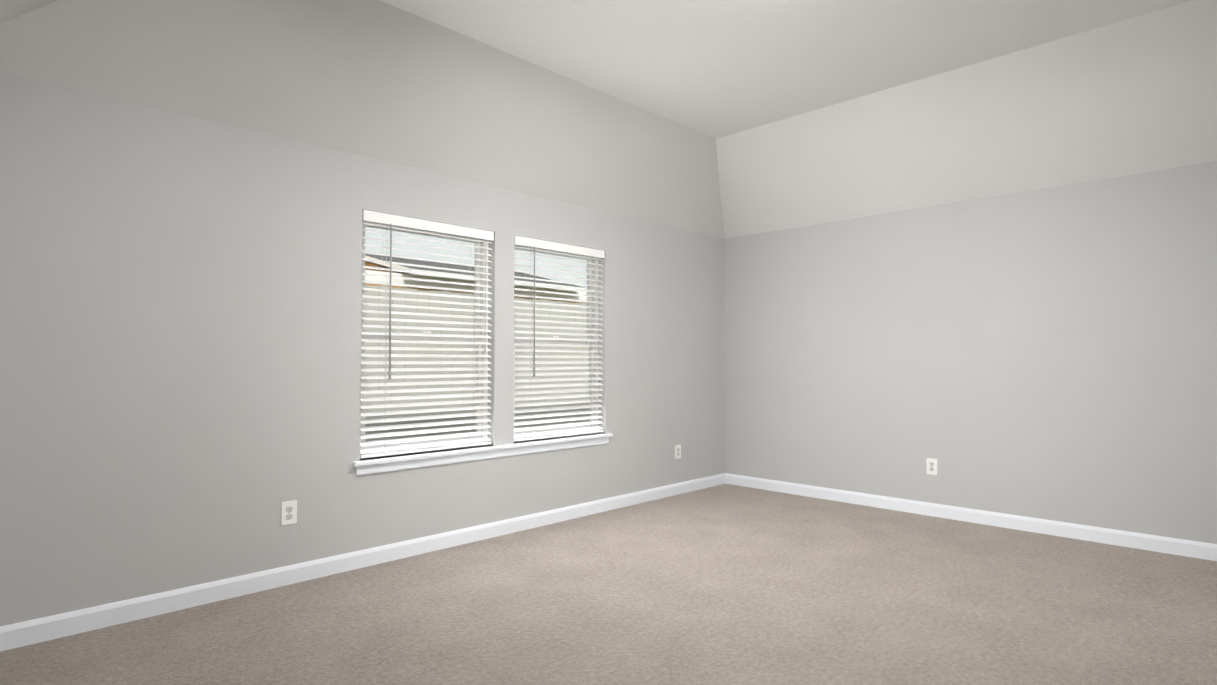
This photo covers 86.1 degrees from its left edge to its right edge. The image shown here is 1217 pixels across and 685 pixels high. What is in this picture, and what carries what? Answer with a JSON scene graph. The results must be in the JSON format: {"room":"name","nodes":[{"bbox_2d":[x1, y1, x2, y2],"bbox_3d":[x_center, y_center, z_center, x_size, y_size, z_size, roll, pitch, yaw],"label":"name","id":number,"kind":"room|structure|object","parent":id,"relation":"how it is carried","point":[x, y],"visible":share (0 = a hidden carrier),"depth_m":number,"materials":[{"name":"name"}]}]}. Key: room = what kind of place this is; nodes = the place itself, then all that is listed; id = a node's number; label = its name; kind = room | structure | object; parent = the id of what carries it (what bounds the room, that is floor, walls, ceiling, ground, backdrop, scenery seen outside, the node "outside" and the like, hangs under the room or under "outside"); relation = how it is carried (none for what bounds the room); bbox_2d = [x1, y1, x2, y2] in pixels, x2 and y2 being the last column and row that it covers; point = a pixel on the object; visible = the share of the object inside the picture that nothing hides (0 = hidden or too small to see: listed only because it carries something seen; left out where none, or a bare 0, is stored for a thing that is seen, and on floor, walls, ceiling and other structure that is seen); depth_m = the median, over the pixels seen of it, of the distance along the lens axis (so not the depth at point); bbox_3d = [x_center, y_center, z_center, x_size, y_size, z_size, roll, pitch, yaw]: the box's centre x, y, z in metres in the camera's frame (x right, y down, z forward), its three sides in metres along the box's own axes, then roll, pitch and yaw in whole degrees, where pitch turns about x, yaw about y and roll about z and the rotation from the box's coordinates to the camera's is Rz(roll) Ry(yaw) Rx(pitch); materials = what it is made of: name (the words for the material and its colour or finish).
{"room":"empty bedroom","nodes":[
{"label":"empty bedroom","id":0,"kind":"room"},
{"bbox_2d":[0,72,724,625],"bbox_3d":[-0.850,-0.366,4.610,0.160,3.420,5.864,-2,-2,45],"label":"wall","id":1,"kind":"structure","parent":0,"point":[180,342],"depth_m":3.38,"materials":[{"name":"paint"}]},
{"bbox_2d":[281,500,296,525],"bbox_3d":[-1.741,0.930,3.553,0.008,0.126,0.080,-2,-2,45],"label":"electrical outlet","id":2,"kind":"object","parent":1,"relation":"attached to","point":[288,512],"visible":1,"depth_m":3.55,"materials":[{"name":"white plastic"}]},
{"bbox_2d":[0,473,724,651],"bbox_3d":[-0.788,1.292,4.501,0.015,0.100,5.544,-2,-2,45],"label":"baseboard","id":3,"kind":"structure","parent":1,"relation":"attached to","point":[26,633],"depth_m":3.55,"materials":[{"name":"white wood"}]},
{"bbox_2d":[352,221,612,475],"bbox_3d":[-0.784,0.014,4.628,0.192,1.578,2.140,-2,-2,45],"label":"window","id":4,"kind":"structure","parent":1,"relation":"in","point":[481,263],"depth_m":4.54,"materials":[{"name":"white plastic"}]},
{"bbox_2d":[360,210,493,457],"bbox_3d":[-1.149,-0.044,4.221,0.080,1.481,0.939,-2,-2,45],"label":"window blind","id":5,"kind":"object","parent":4,"relation":"attached to","point":[385,219],"visible":0.88,"depth_m":4.18,"materials":[{"name":"white plastic"}]},
{"bbox_2d":[514,235,604,441],"bbox_3d":[-0.368,-0.022,5.009,0.080,1.481,0.909,-2,-2,45],"label":"window blind","id":6,"kind":"object","parent":4,"relation":"attached to","point":[532,243],"visible":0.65,"depth_m":4.98,"materials":[{"name":"white plastic"}]},
{"bbox_2d":[675,445,680,458],"bbox_3d":[0.637,0.998,5.952,0.008,0.126,0.080,-2,-2,45],"label":"electrical outlet","id":7,"kind":"object","parent":1,"relation":"attached to","point":[677,451],"visible":1,"depth_m":5.94,"materials":[{"name":"white plastic"}]},
{"bbox_2d":[0,484,1216,684],"bbox_3d":[0.948,1.393,2.778,5.220,0.200,5.864,-2,-2,45],"label":"floor","id":8,"kind":"structure","parent":0,"point":[726,584],"depth_m":3.12,"materials":[{"name":"carpet"}]},
{"bbox_2d":[0,0,1216,238],"bbox_3d":[0.948,-1.556,2.862,4.900,0.820,5.544,-2,-2,45],"label":"ceiling","id":9,"kind":"structure","parent":0,"point":[726,118],"depth_m":4.01,"materials":[{"name":"paint"}]},
{"bbox_2d":[724,161,1216,543],"bbox_3d":[3.012,-0.360,4.799,5.060,3.420,0.160,-2,-2,45],"label":"wall","id":10,"kind":"structure","parent":0,"point":[1049,353],"depth_m":4.80,"materials":[{"name":"paint"}]},
{"bbox_2d":[926,458,937,474],"bbox_3d":[2.538,0.974,5.112,0.080,0.126,0.008,-2,-2,45],"label":"electrical outlet","id":11,"kind":"object","parent":10,"relation":"attached to","point":[931,466],"visible":1,"depth_m":5.11,"materials":[{"name":"white plastic"}]},
{"bbox_2d":[725,473,1216,560],"bbox_3d":[2.893,1.299,4.746,4.900,0.100,0.015,-2,-2,45],"label":"baseboard","id":12,"kind":"structure","parent":10,"relation":"attached to","point":[1183,547],"depth_m":4.77,"materials":[{"name":"white wood"}]},
{"label":"outside","id":13,"kind":"structure","parent":0,"visible":0},
{"bbox_3d":[-2.394,1.948,9.978,70.000,0.200,80.000,-2,-2,45],"label":"ground","id":14,"kind":"structure","parent":13,"visible":0},
{"bbox_2d":[365,254,585,302],"bbox_3d":[-7.600,0.206,9.568,8.250,3.260,20.020,-2,-2,45],"label":"house","id":15,"kind":"structure","parent":14,"relation":"on","point":[437,264],"depth_m":9.80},
{"bbox_2d":[364,285,588,441],"bbox_3d":[-2.850,0.573,6.249,0.146,2.337,22.006,-2,-2,45],"label":"fence","id":16,"kind":"object","parent":14,"relation":"on","point":[397,316],"depth_m":7.25,"materials":[{"name":"grey wood"}]}
]}

